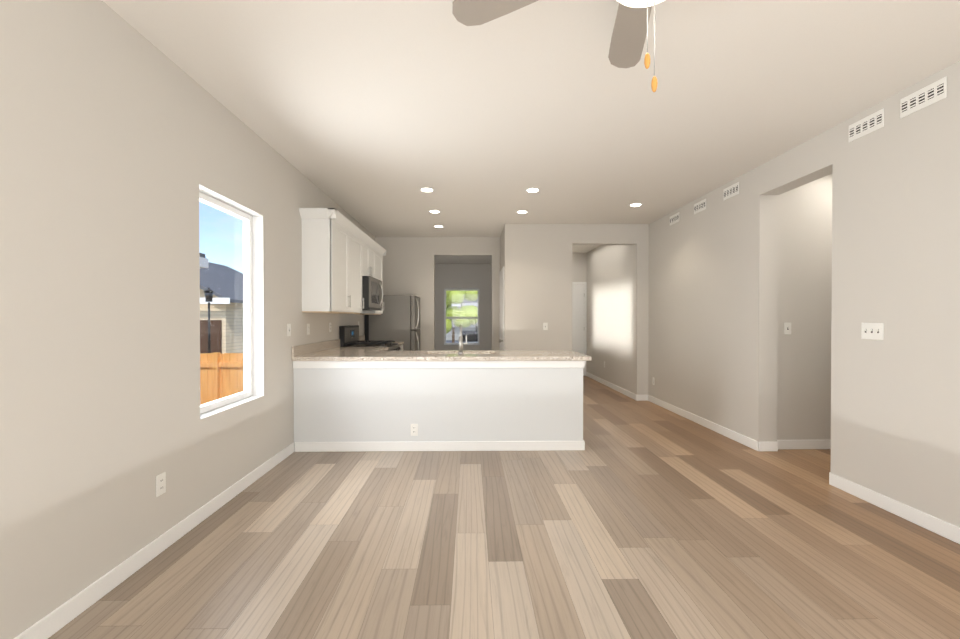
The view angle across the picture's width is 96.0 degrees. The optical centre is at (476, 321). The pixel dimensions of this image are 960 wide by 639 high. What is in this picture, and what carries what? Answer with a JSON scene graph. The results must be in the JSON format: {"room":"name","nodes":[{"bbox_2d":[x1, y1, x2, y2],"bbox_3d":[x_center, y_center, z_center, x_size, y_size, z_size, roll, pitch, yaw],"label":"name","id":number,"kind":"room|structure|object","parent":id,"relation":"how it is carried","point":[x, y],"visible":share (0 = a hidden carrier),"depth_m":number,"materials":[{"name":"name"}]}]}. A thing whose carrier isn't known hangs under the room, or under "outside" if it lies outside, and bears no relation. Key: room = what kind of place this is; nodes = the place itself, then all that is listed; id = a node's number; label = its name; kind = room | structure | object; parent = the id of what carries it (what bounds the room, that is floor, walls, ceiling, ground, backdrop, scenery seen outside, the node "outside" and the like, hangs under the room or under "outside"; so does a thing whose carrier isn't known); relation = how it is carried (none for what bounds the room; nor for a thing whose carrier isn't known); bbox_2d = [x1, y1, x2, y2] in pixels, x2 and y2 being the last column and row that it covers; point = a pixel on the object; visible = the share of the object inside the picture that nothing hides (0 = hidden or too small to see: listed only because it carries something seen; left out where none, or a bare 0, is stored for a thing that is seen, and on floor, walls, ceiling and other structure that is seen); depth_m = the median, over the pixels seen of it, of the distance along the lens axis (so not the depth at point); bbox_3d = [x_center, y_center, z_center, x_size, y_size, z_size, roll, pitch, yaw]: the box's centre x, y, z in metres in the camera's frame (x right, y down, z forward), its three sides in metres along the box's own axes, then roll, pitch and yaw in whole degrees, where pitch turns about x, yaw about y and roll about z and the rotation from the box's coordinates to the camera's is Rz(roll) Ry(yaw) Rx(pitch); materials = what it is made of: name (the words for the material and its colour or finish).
{"room":"empty living room","nodes":[
{"label":"empty living room","id":0,"kind":"room"},
{"bbox_2d":[0,0,374,638],"bbox_3d":[-1.850,-0.133,4.993,0.150,2.740,13.100,0,0,-1],"label":"wall","id":1,"kind":"structure","parent":0,"point":[121,139],"depth_m":2.04,"materials":[{"name":"paint"}]},
{"bbox_2d":[13,442,293,638],"bbox_3d":[-1.707,1.220,1.293,0.013,0.092,5.677,0,0,-1],"label":"baseboard","id":2,"kind":"structure","parent":1,"relation":"attached to","point":[69,610],"depth_m":2.17,"materials":[{"name":"white wood"}]},
{"bbox_2d":[156,472,165,496],"bbox_3d":[-1.727,0.888,2.362,0.008,0.115,0.070,0,0,-1],"label":"outlet","id":3,"kind":"object","parent":1,"relation":"attached to","point":[161,484],"visible":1,"depth_m":2.35,"materials":[{"name":"white plastic"}]},
{"bbox_2d":[199,184,263,419],"bbox_3d":[-1.815,-0.128,3.123,0.139,1.478,0.838,0,0,-1],"label":"window","id":4,"kind":"structure","parent":1,"relation":"in","point":[252,294],"depth_m":3.49,"materials":[{"name":"clear glass"}]},
{"bbox_2d":[287,324,290,335],"bbox_3d":[-1.751,0.075,4.036,0.014,0.115,0.070,0,0,-1],"label":"light switch","id":5,"kind":"object","parent":1,"relation":"attached to","point":[288,329],"visible":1,"depth_m":4.02,"materials":[{"name":"white plastic"}]},
{"bbox_2d":[307,324,309,334],"bbox_3d":[-1.762,0.076,4.516,0.008,0.115,0.070,0,0,-1],"label":"outlet","id":6,"kind":"object","parent":1,"relation":"attached to","point":[308,329],"visible":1,"depth_m":4.51,"materials":[{"name":"white plastic"}]},
{"bbox_2d":[299,208,350,311],"bbox_3d":[-1.617,-0.620,4.680,0.303,1.020,0.674,0,0,-1],"label":"upper cabinet","id":7,"kind":"object","parent":1,"relation":"attached to","point":[342,255],"depth_m":4.35,"materials":[{"name":"white wood"}]},
{"bbox_2d":[351,224,362,311],"bbox_3d":[-1.626,-0.625,5.231,0.303,1.020,0.684,0,0,-1],"label":"upper cabinet","id":8,"kind":"object","parent":1,"relation":"attached to","point":[356,236],"depth_m":5.32,"materials":[{"name":"white wood"}]},
{"bbox_2d":[363,232,374,277],"bbox_3d":[-1.638,-0.870,5.951,0.303,0.540,0.760,0,0,-1],"label":"upper cabinet","id":9,"kind":"object","parent":1,"relation":"attached to","point":[368,244],"depth_m":5.91,"materials":[{"name":"white wood"}]},
{"bbox_2d":[362,276,382,310],"bbox_3d":[-1.558,-0.379,5.956,0.458,0.434,0.752,0,0,-1],"label":"microwave","id":10,"kind":"object","parent":9,"relation":"attached to","point":[372,292],"visible":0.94,"depth_m":5.69,"materials":[{"name":"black metal"}]},
{"bbox_2d":[355,244,382,314],"bbox_3d":[-1.648,-0.635,6.603,0.303,1.020,0.540,0,0,-1],"label":"upper cabinet","id":11,"kind":"object","parent":1,"relation":"attached to","point":[378,251],"depth_m":6.60,"materials":[{"name":"white wood"}]},
{"bbox_2d":[375,237,499,349],"bbox_3d":[-0.705,-0.155,7.837,2.234,2.740,0.150,0,0,-1],"label":"wall","id":12,"kind":"structure","parent":0,"point":[408,265],"depth_m":7.75,"materials":[{"name":"paint"}]},
{"bbox_2d":[435,264,491,349],"bbox_3d":[-0.244,-0.185,11.645,3.280,2.740,0.150,0,0,-1],"label":"wall","id":13,"kind":"structure","parent":0,"point":[463,276],"depth_m":11.56,"materials":[{"name":"paint"}]},
{"bbox_2d":[444,289,478,344],"bbox_3d":[-0.409,-0.139,11.618,0.948,1.508,0.140,0,0,-1],"label":"window","id":14,"kind":"structure","parent":13,"relation":"in","point":[456,318],"depth_m":11.63,"materials":[{"name":"clear glass"}]},
{"bbox_2d":[48,376,959,638],"bbox_3d":[1.319,1.267,5.071,6.490,0.060,13.370,0,0,-1],"label":"floor","id":15,"kind":"structure","parent":0,"point":[634,519],"depth_m":2.35,"materials":[{"name":"brown wood"}]},
{"bbox_2d":[339,325,400,350],"bbox_3d":[-1.436,0.640,5.966,0.702,1.180,0.752,0,0,-1],"label":"range","id":16,"kind":"object","parent":15,"relation":"on","point":[348,335],"visible":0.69,"depth_m":5.79,"materials":[{"name":"black metal"}]},
{"bbox_2d":[365,295,419,350],"bbox_3d":[-1.370,0.394,7.285,0.862,1.650,0.760,0,0,-1],"label":"refrigerator","id":17,"kind":"object","parent":15,"relation":"on","point":[398,319],"visible":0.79,"depth_m":6.90,"materials":[{"name":"silver metal"}]},
{"bbox_2d":[292,325,590,451],"bbox_3d":[-0.336,0.639,4.531,2.858,1.203,0.810,0,0,-1],"label":"kitchen peninsula","id":18,"kind":"object","parent":15,"relation":"on","point":[355,399],"depth_m":4.11,"materials":[{"name":"paint"}]},
{"bbox_2d":[411,424,417,435],"bbox_3d":[-0.605,1.039,4.158,0.070,0.115,0.008,0,0,-1],"label":"outlet","id":19,"kind":"object","parent":18,"relation":"attached to","point":[414,429],"visible":1,"depth_m":4.16,"materials":[{"name":"white plastic"}]},
{"bbox_2d":[102,0,959,263],"bbox_3d":[1.319,-1.533,5.049,6.490,0.060,13.370,0,0,-1],"label":"ceiling","id":20,"kind":"structure","parent":0,"point":[373,117],"depth_m":2.77,"materials":[{"name":"paint"}]},
{"bbox_2d":[420,187,434,191],"bbox_3d":[-0.566,-1.496,4.893,0.170,0.009,0.170,0,0,-1],"label":"recessed light","id":21,"kind":"object","parent":20,"relation":"in","point":[426,189],"visible":0.92,"depth_m":4.87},
{"bbox_2d":[428,210,440,212],"bbox_3d":[-0.578,-1.504,5.893,0.170,0.009,0.170,0,0,-1],"label":"recessed light","id":22,"kind":"object","parent":20,"relation":"in","point":[434,211],"visible":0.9,"depth_m":5.87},
{"bbox_2d":[516,210,527,213],"bbox_3d":[0.619,-1.504,5.913,0.170,0.009,0.170,0,0,-1],"label":"recessed light","id":23,"kind":"object","parent":20,"relation":"in","point":[522,211],"visible":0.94,"depth_m":5.88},
{"bbox_2d":[525,188,539,192],"bbox_3d":[0.633,-1.497,4.913,0.170,0.009,0.170,0,0,-1],"label":"recessed light","id":24,"kind":"object","parent":20,"relation":"in","point":[531,190],"visible":1,"depth_m":4.91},
{"bbox_2d":[452,0,663,91],"bbox_3d":[0.623,-1.102,1.455,1.439,0.745,1.471,0,0,-1],"label":"ceiling fan","id":25,"kind":"object","parent":20,"relation":"hanging from","point":[630,31],"visible":1,"depth_m":1.81,"materials":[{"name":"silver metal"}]},
{"bbox_2d":[629,203,642,206],"bbox_3d":[2.036,-1.502,5.546,0.170,0.009,0.170,0,0,-1],"label":"recessed light","id":26,"kind":"object","parent":20,"relation":"in","point":[635,204],"visible":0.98,"depth_m":5.52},
{"bbox_2d":[500,224,571,349],"bbox_3d":[0.944,-0.151,7.314,1.046,2.740,1.250,0,0,-1],"label":"wall block","id":27,"kind":"object","parent":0,"point":[536,261],"visible":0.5,"depth_m":6.69,"materials":[{"name":"paint"}]},
{"bbox_2d":[499,267,503,349],"bbox_3d":[0.382,0.173,7.202,0.080,2.086,0.880,0,0,-1],"label":"pantry door","id":28,"kind":"structure","parent":27,"relation":"attached to","point":[501,310],"depth_m":7.24,"materials":[{"name":"white wood"}]},
{"bbox_2d":[543,323,547,329],"bbox_3d":[1.058,0.069,6.685,0.070,0.115,0.014,0,0,-1],"label":"light switch","id":29,"kind":"object","parent":27,"relation":"attached to","point":[545,326],"visible":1,"depth_m":6.69,"materials":[{"name":"white plastic"}]},
{"bbox_2d":[572,253,586,375],"bbox_3d":[2.114,-0.169,9.669,1.370,2.740,0.120,0,0,-1],"label":"wall","id":30,"kind":"structure","parent":0,"point":[579,267],"depth_m":9.60,"materials":[{"name":"paint"}]},
{"bbox_2d":[572,282,586,375],"bbox_3d":[1.938,0.155,9.566,0.995,2.086,0.082,0,0,-1],"label":"front door","id":31,"kind":"structure","parent":30,"relation":"in","point":[579,317],"depth_m":9.60,"materials":[{"name":"white metal"}]},
{"bbox_2d":[572,224,636,244],"bbox_3d":[1.981,-1.367,6.772,1.010,0.300,0.150,0,0,-1],"label":"wall","id":32,"kind":"structure","parent":0,"point":[604,234],"depth_m":6.70,"materials":[{"name":"paint"}]},
{"bbox_2d":[587,224,648,394],"bbox_3d":[2.643,-0.158,8.167,0.360,2.740,2.900,0,0,-1],"label":"wall","id":33,"kind":"structure","parent":0,"point":[617,306],"depth_m":7.45,"materials":[{"name":"paint"}]},
{"bbox_2d":[586,372,636,399],"bbox_3d":[2.458,1.167,8.161,0.013,0.092,2.900,0,0,-1],"label":"baseboard","id":34,"kind":"structure","parent":33,"relation":"attached to","point":[615,387],"depth_m":7.72,"materials":[{"name":"white wood"}]},
{"bbox_2d":[648,61,959,526],"bbox_3d":[2.825,-0.114,2.620,0.180,2.740,8.200,0,0,-1],"label":"wall","id":35,"kind":"structure","parent":0,"point":[713,344],"depth_m":3.10,"materials":[{"name":"paint"}]},
{"bbox_2d":[670,212,678,224],"bbox_3d":[2.676,-1.395,5.858,0.009,0.124,0.270,0,0,-1],"label":"air vent","id":36,"kind":"object","parent":35,"relation":"in","point":[674,218],"visible":1,"depth_m":5.85,"materials":[{"name":"white metal"}]},
{"bbox_2d":[694,199,705,213],"bbox_3d":[2.687,-1.389,5.208,0.009,0.124,0.270,0,0,-1],"label":"air vent","id":37,"kind":"object","parent":35,"relation":"in","point":[700,206],"visible":1,"depth_m":5.19,"materials":[{"name":"white metal"}]},
{"bbox_2d":[645,395,764,450],"bbox_3d":[2.684,1.188,5.436,0.016,0.092,2.583,0,0,-1],"label":"baseboard","id":38,"kind":"structure","parent":35,"relation":"attached to","point":[733,435],"depth_m":4.94,"materials":[{"name":"white wood"}]},
{"bbox_2d":[723,182,738,200],"bbox_3d":[2.697,-1.385,4.588,0.009,0.124,0.270,0,0,-1],"label":"air vent","id":39,"kind":"object","parent":35,"relation":"in","point":[730,191],"visible":1,"depth_m":4.58,"materials":[{"name":"white metal"}]},
{"bbox_2d":[848,108,883,141],"bbox_3d":[2.723,-1.372,3.028,0.009,0.124,0.270,0,0,-1],"label":"air vent","id":40,"kind":"object","parent":35,"relation":"in","point":[867,125],"visible":1,"depth_m":3.02,"materials":[{"name":"white metal"}]},
{"bbox_2d":[861,323,883,339],"bbox_3d":[2.721,0.063,2.979,0.014,0.115,0.162,0,0,-1],"label":"light switch","id":41,"kind":"object","parent":35,"relation":"attached to","point":[875,331],"visible":1,"depth_m":2.97,"materials":[{"name":"white plastic"}]},
{"bbox_2d":[829,472,959,543],"bbox_3d":[2.758,1.223,0.935,0.016,0.092,4.813,0,0,-1],"label":"baseboard","id":42,"kind":"structure","parent":35,"relation":"attached to","point":[940,527],"depth_m":2.78,"materials":[{"name":"white wood"}]},
{"bbox_2d":[900,76,946,118],"bbox_3d":[2.729,-1.369,2.648,0.009,0.124,0.270,0,0,-1],"label":"air vent","id":43,"kind":"object","parent":35,"relation":"in","point":[928,95],"visible":1,"depth_m":2.64,"materials":[{"name":"white metal"}]},
{"bbox_2d":[777,174,831,439],"bbox_3d":[3.717,-0.127,4.285,1.660,2.740,0.120,0,0,-1],"label":"wall","id":44,"kind":"structure","parent":0,"point":[804,307],"depth_m":4.20,"materials":[{"name":"paint"}]},
{"bbox_2d":[784,323,790,333],"bbox_3d":[3.029,0.063,4.207,0.070,0.115,0.014,0,0,-1],"label":"light switch","id":45,"kind":"object","parent":44,"relation":"attached to","point":[787,328],"visible":1,"depth_m":4.21,"materials":[{"name":"white plastic"}]},
{"bbox_2d":[769,440,830,450],"bbox_3d":[3.659,1.197,4.227,1.540,0.092,0.013,0,0,-1],"label":"baseboard","id":46,"kind":"structure","parent":44,"relation":"attached to","point":[780,444],"depth_m":4.21,"materials":[{"name":"white wood"}]},
{"label":"outside","id":47,"kind":"structure","parent":0,"visible":0},
{"bbox_3d":[-5.395,1.993,29.905,130.000,0.100,120.000,0,0,-1],"label":"ground","id":48,"kind":"structure","parent":47,"visible":0},
{"bbox_2d":[200,253,208,267],"bbox_3d":[-8.757,0.567,1.134,9.130,3.200,11.400,0,0,-1],"label":"house","id":49,"kind":"structure","parent":48,"relation":"on","point":[204,261],"depth_m":6.79,"materials":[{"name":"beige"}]},
{"bbox_2d":[203,287,212,352],"bbox_3d":[-8.581,0.478,13.838,0.320,3.180,0.320,0,0,-1],"label":"lamp post","id":50,"kind":"object","parent":48,"relation":"on","point":[208,291],"depth_m":13.80,"materials":[{"name":"black metal"}]},
{"bbox_2d":[200,352,243,404],"bbox_3d":[-7.506,1.351,8.326,11.069,1.520,0.108,0,0,-1],"label":"fence","id":51,"kind":"object","parent":48,"relation":"on","point":[216,383],"depth_m":8.40,"materials":[{"name":"brown wood"}]},
{"bbox_2d":[200,262,243,353],"bbox_3d":[-18.543,-1.077,26.640,12.600,6.090,11.050,0,0,-1],"label":"house","id":52,"kind":"structure","parent":48,"relation":"on","point":[216,315],"depth_m":22.11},
{"bbox_2d":[446,330,477,342],"bbox_3d":[0.303,1.239,23.992,4.200,1.500,1.830,0,0,-1],"label":"car","id":53,"kind":"object","parent":48,"relation":"on","point":[473,334],"depth_m":23.20,"materials":[{"name":"paint"}]},
{"bbox_2d":[446,299,477,339],"bbox_3d":[-0.974,-2.345,34.695,15.800,8.500,10.900,0,0,-1],"label":"house","id":54,"kind":"structure","parent":48,"relation":"on","point":[457,329],"depth_m":30.95,"materials":[{"name":"white"}]},
{"bbox_2d":[446,291,477,342],"bbox_3d":[-0.918,0.026,16.962,2.201,4.036,1.723,0,0,-1],"label":"tree","id":55,"kind":"object","parent":48,"relation":"on","point":[458,296],"depth_m":16.66,"materials":[{"name":"green plant"}]}
]}

